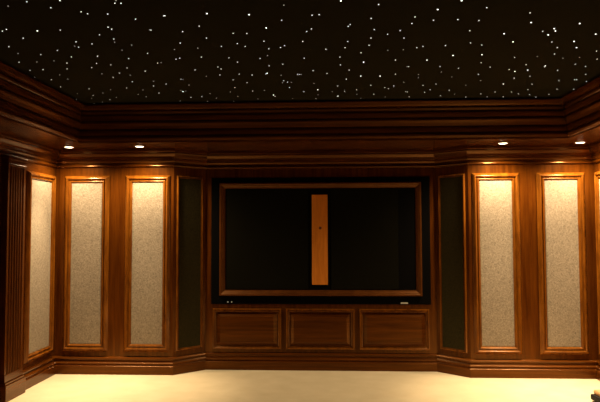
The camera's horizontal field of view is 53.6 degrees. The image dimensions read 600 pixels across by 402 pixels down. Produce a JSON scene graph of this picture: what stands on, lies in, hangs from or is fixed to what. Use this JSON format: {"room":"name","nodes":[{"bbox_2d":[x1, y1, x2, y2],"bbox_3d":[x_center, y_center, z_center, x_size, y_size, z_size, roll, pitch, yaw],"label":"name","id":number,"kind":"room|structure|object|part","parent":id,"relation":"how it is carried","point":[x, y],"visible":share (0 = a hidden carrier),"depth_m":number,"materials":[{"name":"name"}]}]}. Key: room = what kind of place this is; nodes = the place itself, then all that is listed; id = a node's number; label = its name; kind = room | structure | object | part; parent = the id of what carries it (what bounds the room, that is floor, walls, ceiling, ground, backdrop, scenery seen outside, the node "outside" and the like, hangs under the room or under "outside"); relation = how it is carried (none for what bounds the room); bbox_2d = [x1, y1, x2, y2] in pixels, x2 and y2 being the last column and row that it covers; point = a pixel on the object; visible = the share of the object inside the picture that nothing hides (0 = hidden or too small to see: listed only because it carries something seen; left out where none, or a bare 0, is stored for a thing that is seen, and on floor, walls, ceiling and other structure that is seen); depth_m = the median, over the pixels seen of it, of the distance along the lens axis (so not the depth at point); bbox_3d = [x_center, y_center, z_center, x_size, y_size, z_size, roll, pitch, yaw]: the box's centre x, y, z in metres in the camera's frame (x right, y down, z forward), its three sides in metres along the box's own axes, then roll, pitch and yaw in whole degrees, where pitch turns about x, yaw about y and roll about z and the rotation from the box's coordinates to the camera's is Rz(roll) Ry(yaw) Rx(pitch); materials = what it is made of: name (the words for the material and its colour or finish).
{"room":"home theater","nodes":[
{"label":"home theater","id":0,"kind":"room"},
{"bbox_2d":[0,156,55,368],"bbox_3d":[-2.930,0.221,2.579,0.120,2.920,7.890,0,-3,3],"label":"wall","id":1,"kind":"structure","parent":0,"point":[30,166],"depth_m":5.92,"materials":[{"name":"brown wood"}]},
{"bbox_2d":[0,156,27,401],"bbox_3d":[-2.680,0.707,5.556,0.090,2.231,0.354,0,-3,3],"label":"fluted pilaster","id":2,"kind":"object","parent":1,"relation":"attached to","point":[12,379],"visible":1,"depth_m":5.51,"materials":[{"name":"brown wood"}]},
{"bbox_2d":[0,356,55,401],"bbox_3d":[-2.840,1.586,2.510,0.052,0.186,7.890,0,-3,3],"label":"baseboard","id":3,"kind":"structure","parent":1,"relation":"attached to","point":[41,371],"depth_m":6.06,"materials":[{"name":"brown wood"}]},
{"bbox_2d":[0,132,60,167],"bbox_3d":[-2.830,-0.643,2.616,0.085,0.190,7.890,0,-3,3],"label":"crown molding","id":4,"kind":"structure","parent":1,"relation":"attached to","point":[10,145],"depth_m":5.85,"materials":[{"name":"brown wood"}]},
{"bbox_2d":[23,170,55,363],"bbox_3d":[-2.682,0.662,6.155,0.034,1.905,0.600,0,-3,3],"label":"acoustic panel","id":5,"kind":"object","parent":1,"relation":"attached to","point":[38,337],"visible":1,"depth_m":6.13,"materials":[{"name":"beige fabric"}]},
{"bbox_2d":[0,121,599,151],"bbox_3d":[0.025,-0.766,2.616,5.790,0.040,8.150,0,-3,3],"label":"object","id":6,"kind":"structure","parent":1,"relation":"attached to","point":[6,128],"depth_m":6.15,"materials":[{"name":"brown wood"}]},
{"bbox_2d":[0,61,84,144],"bbox_3d":[-2.394,-0.934,2.371,0.222,0.364,7.415,0,-3,3],"label":"trim","id":7,"kind":"structure","parent":6,"relation":"attached to","point":[27,103],"depth_m":5.04,"materials":[{"name":"brown wood"}]},
{"bbox_2d":[73,98,573,144],"bbox_3d":[0.178,-0.775,5.846,5.030,0.364,0.222,0,-3,3],"label":"trim","id":8,"kind":"structure","parent":6,"relation":"attached to","point":[472,119],"depth_m":5.80,"materials":[{"name":"brown wood"}]},
{"bbox_2d":[560,76,599,139],"bbox_3d":[2.409,-0.958,2.143,0.222,0.364,7.415,0,-3,3],"label":"trim","id":9,"kind":"structure","parent":6,"relation":"attached to","point":[581,107],"depth_m":5.29,"materials":[{"name":"brown wood"}]},
{"bbox_2d":[53,167,205,356],"bbox_3d":[-1.929,0.613,6.667,1.730,2.520,0.400,0,-3,3],"label":"wall","id":10,"kind":"structure","parent":0,"point":[117,175],"depth_m":6.48,"materials":[{"name":"brown wood"}]},
{"bbox_2d":[62,176,109,350],"bbox_3d":[-2.333,0.675,6.466,0.500,1.905,0.034,0,-3,3],"label":"acoustic panel","id":11,"kind":"object","parent":10,"relation":"attached to","point":[87,198],"visible":1,"depth_m":6.47,"materials":[{"name":"beige fabric"}]},
{"bbox_2d":[54,352,205,374],"bbox_3d":[-1.849,1.769,6.409,1.642,0.186,0.263,0,-3,-6],"label":"baseboard","id":12,"kind":"structure","parent":10,"relation":"attached to","point":[85,365],"depth_m":6.38,"materials":[{"name":"brown wood"}]},
{"bbox_2d":[57,149,206,168],"bbox_3d":[-1.850,-0.461,6.499,1.649,0.190,0.298,0,-3,-6],"label":"crown molding","id":13,"kind":"structure","parent":10,"relation":"attached to","point":[116,158],"depth_m":6.48,"materials":[{"name":"brown wood"}]},
{"bbox_2d":[123,175,170,351],"bbox_3d":[-1.659,0.672,6.434,0.500,1.905,0.034,0,-3,3],"label":"acoustic panel","id":14,"kind":"object","parent":10,"relation":"attached to","point":[147,197],"visible":1,"depth_m":6.44,"materials":[{"name":"beige fabric"}]},
{"bbox_2d":[176,176,202,350],"bbox_3d":[-1.212,0.676,6.554,0.325,1.905,0.018,2,-3,-38],"label":"acoustic panel","id":15,"kind":"object","parent":10,"relation":"attached to","point":[189,235],"visible":1,"depth_m":6.55,"materials":[{"name":"black fabric"}]},
{"bbox_2d":[0,0,599,103],"bbox_3d":[0.007,-1.171,2.278,4.870,0.064,7.435,0,-3,3],"label":"ceiling","id":16,"kind":"structure","parent":0,"point":[88,51],"depth_m":4.11,"materials":[{"name":"black paint"}]},
{"bbox_2d":[8,370,599,401],"bbox_3d":[0.033,1.722,2.522,6.090,0.100,8.500,0,-3,3],"label":"floor","id":17,"kind":"structure","parent":0,"point":[204,385],"depth_m":5.80,"materials":[{"name":"beige carpet"}]},
{"bbox_2d":[591,389,599,401],"bbox_3d":[2.819,1.740,5.226,0.380,0.105,0.300,0,-3,-4],"label":"footstool","id":18,"kind":"object","parent":17,"relation":"on","point":[596,396],"visible":1,"depth_m":5.29,"materials":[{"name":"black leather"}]},
{"bbox_2d":[594,389,599,395],"bbox_3d":[2.819,1.709,5.227,0.344,0.043,0.270,0,-3,-4],"label":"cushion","id":19,"kind":"object","parent":18,"relation":"on","point":[596,392],"depth_m":5.30,"materials":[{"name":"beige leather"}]},
{"bbox_2d":[205,168,437,352],"bbox_3d":[0.225,0.609,6.696,2.570,2.520,0.140,0,-3,3],"label":"wall","id":20,"kind":"structure","parent":0,"point":[339,172],"depth_m":6.62,"materials":[{"name":"brown wood"}]},
{"bbox_2d":[212,308,281,349],"bbox_3d":[-0.591,1.423,6.611,0.770,0.450,0.030,0,-3,3],"label":"wood panel","id":21,"kind":"object","parent":20,"relation":"attached to","point":[233,328],"visible":1,"depth_m":6.60,"materials":[{"name":"brown wood"}]},
{"bbox_2d":[206,150,434,168],"bbox_3d":[0.217,-0.461,6.634,2.570,0.190,0.085,0,-3,3],"label":"crown molding","id":22,"kind":"structure","parent":20,"relation":"attached to","point":[355,158],"depth_m":6.63,"materials":[{"name":"brown wood"}]},
{"bbox_2d":[286,308,354,349],"bbox_3d":[0.223,1.419,6.572,0.760,0.450,0.030,0,-3,3],"label":"wood panel","id":23,"kind":"object","parent":20,"relation":"attached to","point":[306,329],"visible":1,"depth_m":6.56,"materials":[{"name":"brown wood"}]},
{"bbox_2d":[211,177,430,304],"bbox_3d":[0.223,0.443,6.676,2.442,1.414,0.156,0,-3,3],"label":"television","id":24,"kind":"object","parent":20,"relation":"attached to","point":[379,227],"visible":1,"depth_m":6.62,"materials":[{"name":"black plastic"}]},
{"bbox_3d":[-0.366,0.426,6.657,0.915,1.116,0.006,0,-3,3],"label":"masking panel","id":25,"kind":"part","parent":24,"relation":"part of","materials":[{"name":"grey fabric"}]},
{"bbox_2d":[312,195,327,284],"bbox_3d":[0.221,0.430,6.623,0.176,1.002,0.016,0,-3,3],"label":"wooden board","id":26,"kind":"object","parent":24,"relation":"attached to","point":[319,202],"visible":1,"depth_m":6.62,"materials":[{"name":"brown wood"}]},
{"bbox_3d":[0.718,0.421,6.606,0.745,1.116,0.006,0,-3,3],"label":"masking panel","id":27,"kind":"part","parent":24,"relation":"part of","materials":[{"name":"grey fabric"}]},
{"bbox_2d":[205,352,436,371],"bbox_3d":[0.224,1.770,6.544,2.570,0.186,0.052,0,-3,3],"label":"baseboard","id":28,"kind":"structure","parent":20,"relation":"attached to","point":[293,361],"depth_m":6.53,"materials":[{"name":"brown wood"}]},
{"bbox_2d":[359,309,429,350],"bbox_3d":[1.037,1.415,6.534,0.770,0.450,0.030,0,-3,3],"label":"wood panel","id":29,"kind":"object","parent":20,"relation":"attached to","point":[379,329],"visible":1,"depth_m":6.52,"materials":[{"name":"brown wood"}]},
{"bbox_2d":[435,164,597,359],"bbox_3d":[2.366,0.592,6.464,1.730,2.520,0.400,0,-3,3],"label":"wall","id":30,"kind":"structure","parent":0,"point":[530,328],"depth_m":6.27,"materials":[{"name":"brown wood"}]},
{"bbox_2d":[438,173,467,352],"bbox_3d":[1.643,0.662,6.419,0.325,1.905,0.017,-3,-4,44],"label":"acoustic panel","id":31,"kind":"object","parent":30,"relation":"attached to","point":[451,188],"visible":1,"depth_m":6.41,"materials":[{"name":"black fabric"}]},
{"bbox_2d":[471,173,522,353],"bbox_3d":[2.077,0.653,6.258,0.500,1.905,0.034,0,-3,3],"label":"acoustic panel","id":32,"kind":"object","parent":30,"relation":"attached to","point":[496,245],"visible":1,"depth_m":6.26,"materials":[{"name":"beige fabric"}]},
{"bbox_2d":[433,145,592,167],"bbox_3d":[2.261,-0.482,6.304,1.649,0.190,0.298,-1,-3,12],"label":"crown molding","id":33,"kind":"structure","parent":30,"relation":"attached to","point":[547,154],"depth_m":6.27,"materials":[{"name":"brown wood"}]},
{"bbox_2d":[437,353,596,378],"bbox_3d":[2.274,1.748,6.214,1.642,0.186,0.263,-1,-3,12],"label":"baseboard","id":34,"kind":"structure","parent":30,"relation":"attached to","point":[454,365],"depth_m":6.17,"materials":[{"name":"brown wood"}]},
{"bbox_2d":[536,172,588,354],"bbox_3d":[2.756,0.650,6.226,0.500,1.905,0.034,0,-3,3],"label":"acoustic panel","id":35,"kind":"object","parent":30,"relation":"attached to","point":[561,212],"visible":1,"depth_m":6.23,"materials":[{"name":"beige fabric"}]},
{"bbox_2d":[593,163,599,359],"bbox_3d":[2.973,0.191,2.300,0.120,2.920,7.890,0,-3,3],"label":"wall","id":36,"kind":"structure","parent":0,"point":[596,167],"depth_m":6.21,"materials":[{"name":"brown wood"}]},
{"bbox_2d":[588,141,599,163],"bbox_3d":[2.869,-0.672,2.346,0.085,0.190,7.890,0,-3,3],"label":"crown molding","id":37,"kind":"structure","parent":36,"relation":"attached to","point":[594,148],"depth_m":6.12,"materials":[{"name":"brown wood"}]},
{"bbox_2d":[594,171,599,354],"bbox_3d":[3.068,0.633,5.893,0.034,1.905,0.550,0,-3,3],"label":"acoustic panel","id":38,"kind":"object","parent":36,"relation":"attached to","point":[596,174],"visible":1,"depth_m":6.12,"materials":[{"name":"brown wood"}]},
{"bbox_2d":[596,360,599,380],"bbox_3d":[2.891,1.557,2.239,0.052,0.186,7.890,0,-3,3],"label":"baseboard","id":39,"kind":"structure","parent":36,"relation":"attached to","point":[598,361],"depth_m":6.09,"materials":[{"name":"brown wood"}]}
]}

